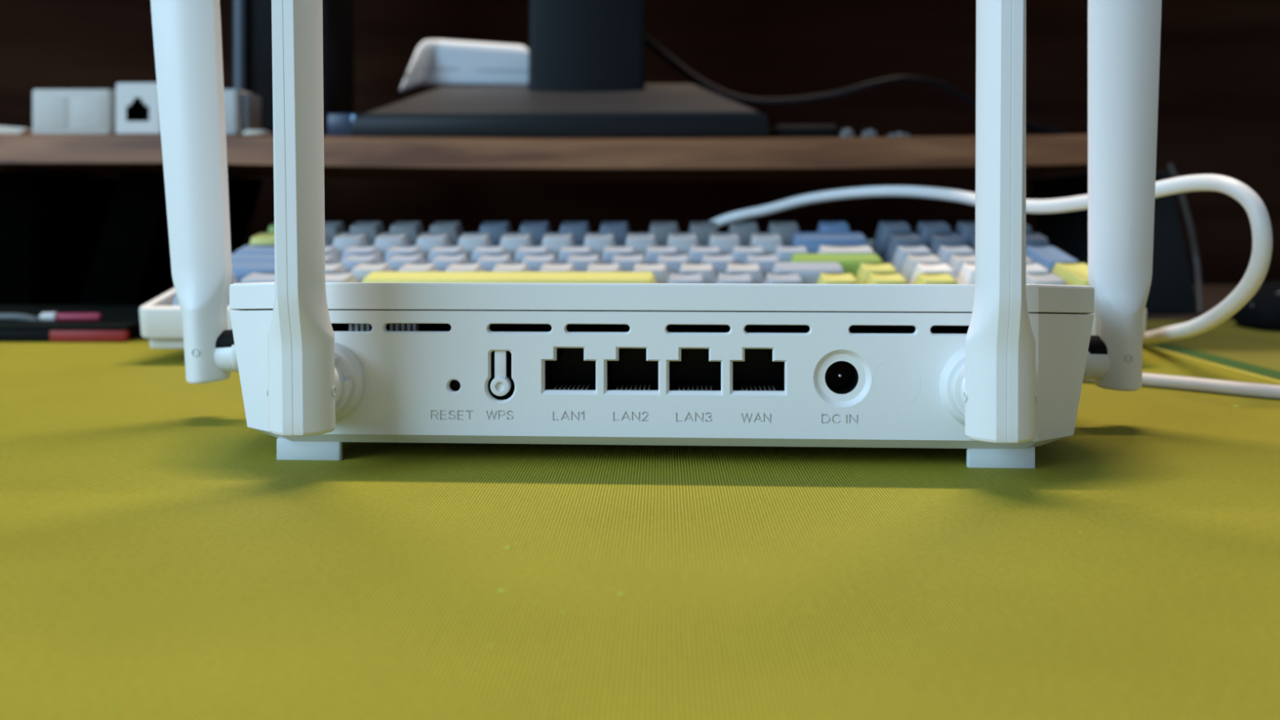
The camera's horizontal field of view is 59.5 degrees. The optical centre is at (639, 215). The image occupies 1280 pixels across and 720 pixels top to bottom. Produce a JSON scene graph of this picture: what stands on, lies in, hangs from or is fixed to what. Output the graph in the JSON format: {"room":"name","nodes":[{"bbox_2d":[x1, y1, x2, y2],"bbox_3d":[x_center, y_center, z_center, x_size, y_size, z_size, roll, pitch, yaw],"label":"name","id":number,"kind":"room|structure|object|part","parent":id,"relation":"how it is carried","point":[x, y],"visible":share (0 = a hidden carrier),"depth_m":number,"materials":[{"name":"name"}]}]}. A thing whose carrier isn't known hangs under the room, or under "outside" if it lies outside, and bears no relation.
{"room":"home office","nodes":[
{"label":"home office","id":0,"kind":"room"},
{"bbox_2d":[149,338,183,348],"bbox_3d":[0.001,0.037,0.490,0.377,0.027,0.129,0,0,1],"label":"keyboard foot","id":1,"kind":"object","parent":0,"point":[153,343],"depth_m":0.43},
{"bbox_2d":[0,0,1279,284],"bbox_3d":[0.021,-0.444,1.015,1.800,1.600,0.030,0,0,1],"label":"wall","id":2,"kind":"structure","parent":0,"point":[1219,109],"depth_m":1.00,"materials":[{"name":"brown wood"}]},
{"bbox_3d":[0.007,0.786,0.350,1.800,0.020,1.300,0,0,1],"label":"floor","id":3,"kind":"structure","parent":0,"visible":0},
{"bbox_2d":[72,284,1237,319],"bbox_3d":[0.010,0.418,0.494,1.800,0.716,1.008,0,0,1],"label":"desk","id":4,"kind":"object","parent":3,"relation":"on","point":[1212,295],"visible":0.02,"depth_m":0.79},
{"bbox_2d":[0,133,1196,313],"bbox_3d":[-0.052,0.006,0.784,0.803,0.110,0.240,0,0,1],"label":"shelf","id":5,"kind":"object","parent":4,"relation":"on","point":[83,217],"visible":0.65,"depth_m":0.71,"materials":[{"name":"brown wood"}]},
{"bbox_2d":[0,125,32,133],"bbox_3d":[-0.426,-0.056,0.716,0.106,0.012,0.066,0,0,1],"label":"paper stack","id":6,"kind":"object","parent":5,"relation":"on","point":[3,130],"visible":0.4,"depth_m":0.68,"materials":[{"name":"white paper"}]},
{"bbox_3d":[-0.410,0.016,0.792,0.052,0.089,0.160,0,0,1],"label":"leg","id":7,"kind":"part","parent":5,"relation":"part of","materials":[{"name":"black metal"}]},
{"bbox_2d":[32,88,116,133],"bbox_3d":[-0.345,-0.063,0.699,0.049,0.028,0.040,0,0,1],"label":"box","id":8,"kind":"object","parent":5,"relation":"on","point":[55,111],"visible":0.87,"depth_m":0.68,"materials":[{"name":"white plastic"}]},
{"bbox_2d":[115,82,160,133],"bbox_3d":[-0.303,-0.065,0.695,0.029,0.032,0.034,0,0,1],"label":"box","id":9,"kind":"object","parent":5,"relation":"on","point":[137,111],"visible":0.52,"depth_m":0.68,"materials":[{"name":"white plastic"}]},
{"bbox_2d":[126,97,149,120],"bbox_3d":[-0.304,-0.065,0.685,0.014,0.014,0.013,0,0,1],"label":"socket","id":10,"kind":"object","parent":9,"relation":"attached to","point":[137,108],"depth_m":0.69,"materials":[{"name":"black plastic"}]},
{"bbox_3d":[-0.325,0.016,0.790,0.062,0.089,0.160,0,0,1],"label":"leg","id":11,"kind":"part","parent":5,"relation":"part of","materials":[{"name":"black metal"}]},
{"bbox_2d":[223,88,261,134],"bbox_3d":[-0.263,-0.063,0.697,0.047,0.028,0.030,0,0,1],"label":"plug adapter","id":12,"kind":"object","parent":5,"relation":"on","point":[242,109],"visible":0.44,"depth_m":0.69,"materials":[{"name":"grey plastic"}]},
{"bbox_2d":[242,129,271,135],"bbox_3d":[-0.233,-0.050,0.681,0.017,0.004,0.017,0,0,1],"label":"disc","id":13,"kind":"object","parent":5,"relation":"on","point":[262,132],"visible":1,"depth_m":0.67,"materials":[{"name":"white plastic"}]},
{"bbox_2d":[230,0,354,136],"bbox_3d":[-0.264,-0.177,0.852,0.074,0.260,0.078,0,0,1],"label":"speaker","id":14,"kind":"object","parent":5,"relation":"on","point":[251,20],"visible":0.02,"depth_m":0.82},
{"bbox_3d":[-0.292,-0.180,0.817,0.009,0.194,0.009,0,0,10],"label":"rail","id":15,"kind":"part","parent":14,"relation":"part of","materials":[{"name":"grey metal"}]},
{"bbox_2d":[327,113,359,136],"bbox_3d":[-0.180,-0.055,0.686,0.019,0.014,0.018,0,0,1],"label":"card reader","id":16,"kind":"object","parent":5,"relation":"on","point":[338,124],"visible":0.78,"depth_m":0.68,"materials":[{"name":"blue plastic"}]},
{"bbox_2d":[351,0,768,137],"bbox_3d":[-0.038,-0.363,0.765,0.660,0.631,0.192,0,0,1],"label":"monitor","id":17,"kind":"object","parent":5,"relation":"on","point":[587,58],"visible":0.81,"depth_m":0.74,"materials":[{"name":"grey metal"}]},
{"bbox_2d":[400,39,528,91],"bbox_3d":[-0.130,-0.111,0.842,0.095,0.046,0.085,0,0,-9],"label":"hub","id":18,"kind":"object","parent":17,"relation":"on","point":[434,62],"visible":0.95,"depth_m":0.83,"materials":[{"name":"plastic"}]},
{"bbox_3d":[-0.063,-0.074,0.765,0.284,0.053,0.192,0,0,1],"label":"plate","id":19,"kind":"part","parent":17,"relation":"part of","materials":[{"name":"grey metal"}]},
{"bbox_2d":[767,124,839,137],"bbox_3d":[0.101,-0.051,0.698,0.040,0.009,0.046,0,0,1],"label":"case","id":20,"kind":"object","parent":5,"relation":"on","point":[777,131],"visible":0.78,"depth_m":0.68,"materials":[{"name":"black plastic"}]},
{"bbox_2d":[840,128,853,137],"bbox_3d":[0.124,-0.050,0.670,0.008,0.006,0.007,0,0,1],"label":"clip","id":21,"kind":"object","parent":5,"relation":"on","point":[845,132],"visible":1,"depth_m":0.67,"materials":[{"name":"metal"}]},
{"bbox_2d":[645,34,1066,134],"bbox_3d":[0.158,-0.106,0.858,0.338,0.093,0.048,0,0,5],"label":"power cable","id":22,"kind":"object","parent":5,"relation":"on","point":[953,92],"visible":0.79,"depth_m":0.85,"materials":[{"name":"black rubber"}]},
{"bbox_2d":[861,128,877,137],"bbox_3d":[0.137,-0.049,0.669,0.009,0.005,0.007,0,0,1],"label":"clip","id":23,"kind":"object","parent":5,"relation":"on","point":[866,133],"visible":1,"depth_m":0.67,"materials":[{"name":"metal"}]},
{"bbox_2d":[887,131,910,137],"bbox_3d":[0.154,-0.049,0.669,0.013,0.003,0.007,0,0,1],"label":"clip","id":24,"kind":"object","parent":5,"relation":"on","point":[898,134],"visible":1,"depth_m":0.67,"materials":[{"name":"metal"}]},
{"bbox_3d":[0.323,0.016,0.776,0.053,0.089,0.160,0,0,1],"label":"leg","id":25,"kind":"part","parent":5,"relation":"part of","materials":[{"name":"grey metal"}]},
{"bbox_2d":[0,337,1279,719],"bbox_3d":[-0.169,0.058,0.285,0.770,0.005,0.682,0,0,1],"label":"desk mat","id":26,"kind":"object","parent":4,"relation":"on","point":[160,559],"visible":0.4,"depth_m":0.18,"materials":[{"name":"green fabric"}]},
{"bbox_2d":[0,305,142,341],"bbox_3d":[-0.296,0.052,0.552,0.138,0.007,0.110,0,0,1],"label":"notebook","id":27,"kind":"object","parent":26,"relation":"on","point":[118,322],"visible":0.75,"depth_m":0.50,"materials":[{"name":"black plastic"}]},
{"bbox_2d":[0,313,41,320],"bbox_3d":[-0.317,0.050,0.521,0.083,0.011,0.016,0,0,-5],"label":"cable","id":28,"kind":"object","parent":27,"relation":"on","point":[15,317],"visible":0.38,"depth_m":0.52,"materials":[{"name":"white plastic"}]},
{"bbox_2d":[39,311,102,321],"bbox_3d":[-0.261,0.046,0.513,0.028,0.004,0.004,0,0,1],"label":"pen","id":29,"kind":"object","parent":27,"relation":"on","point":[45,316],"visible":1,"depth_m":0.51,"materials":[{"name":"plastic"}]},
{"bbox_2d":[138,221,1146,348],"bbox_3d":[0.001,0.029,0.488,0.382,0.053,0.136,0,0,1],"label":"keyboard","id":30,"kind":"object","parent":26,"relation":"on","point":[833,254],"visible":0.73,"depth_m":0.48,"materials":[{"name":"grey plastic"}]},
{"bbox_3d":[0.001,0.027,0.488,0.372,0.023,0.125,0,0,1],"label":"key plate","id":31,"kind":"part","parent":30,"relation":"part of","materials":[{"name":"white plastic"}]},
{"bbox_2d":[150,0,1161,468],"bbox_3d":[-0.001,-0.042,0.295,0.278,0.196,0.136,0,0,3],"label":"router","id":32,"kind":"object","parent":26,"relation":"on","point":[995,367],"visible":1,"depth_m":0.25,"materials":[{"name":"white plastic"}]},
{"bbox_2d":[348,323,418,331],"bbox_3d":[-0.059,0.026,0.260,0.016,0.006,0.003,0,0,3],"label":"vent","id":33,"kind":"object","parent":32,"relation":"in","point":[352,326],"depth_m":0.26,"materials":[{"name":"black plastic"}]},
{"bbox_2d":[452,379,460,388],"bbox_3d":[-0.042,0.038,0.257,0.002,0.002,0.003,0,0,3],"label":"reset hole","id":34,"kind":"object","parent":32,"relation":"attached to","point":[455,384],"depth_m":0.26,"materials":[{"name":"black plastic"}]},
{"bbox_3d":[0.005,0.024,0.306,0.216,0.017,0.113,0,0,3],"label":"lid","id":35,"kind":"part","parent":32,"relation":"part of","materials":[{"name":"white plastic"}]},
{"bbox_3d":[0.003,0.035,0.251,0.170,0.028,0.002,0,0,3],"label":"panel","id":36,"kind":"part","parent":32,"relation":"part of","materials":[{"name":"white plastic"}]},
{"bbox_2d":[112,404,1239,709],"bbox_3d":[0.070,0.056,0.213,0.310,0.001,0.076,0,0,-37],"label":"lint","id":37,"kind":"object","parent":26,"relation":"on","point":[516,543],"visible":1,"depth_m":0.17},
{"bbox_2d":[709,173,1272,344],"bbox_3d":[0.158,0.021,0.508,0.119,0.071,0.317,0,0,-32],"label":"cable","id":38,"kind":"object","parent":26,"relation":"on","point":[1256,271],"visible":0.75,"depth_m":0.39,"materials":[{"name":"white plastic"}]},
{"bbox_2d":[1082,373,1279,399],"bbox_3d":[0.176,0.054,0.358,0.093,0.004,0.009,0,0,36],"label":"charging cable","id":39,"kind":"object","parent":26,"relation":"on","point":[1148,380],"visible":0.56,"depth_m":0.35,"materials":[{"name":"white plastic"}]},
{"bbox_2d":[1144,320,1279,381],"bbox_3d":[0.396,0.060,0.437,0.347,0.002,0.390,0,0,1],"label":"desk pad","id":40,"kind":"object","parent":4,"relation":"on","point":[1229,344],"visible":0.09,"depth_m":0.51,"materials":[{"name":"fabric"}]},
{"bbox_2d":[1166,163,1203,315],"bbox_3d":[0.312,0.013,0.632,0.020,0.085,0.020,0,0,-36],"label":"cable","id":41,"kind":"object","parent":40,"relation":"on","point":[1171,169],"visible":0.89,"depth_m":0.63,"materials":[{"name":"plastic"}]},
{"bbox_2d":[1231,280,1279,331],"bbox_3d":[0.345,0.047,0.588,0.056,0.024,0.044,0,0,1],"label":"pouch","id":42,"kind":"object","parent":40,"relation":"on","point":[1262,311],"visible":0.81,"depth_m":0.58,"materials":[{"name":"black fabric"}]}
]}

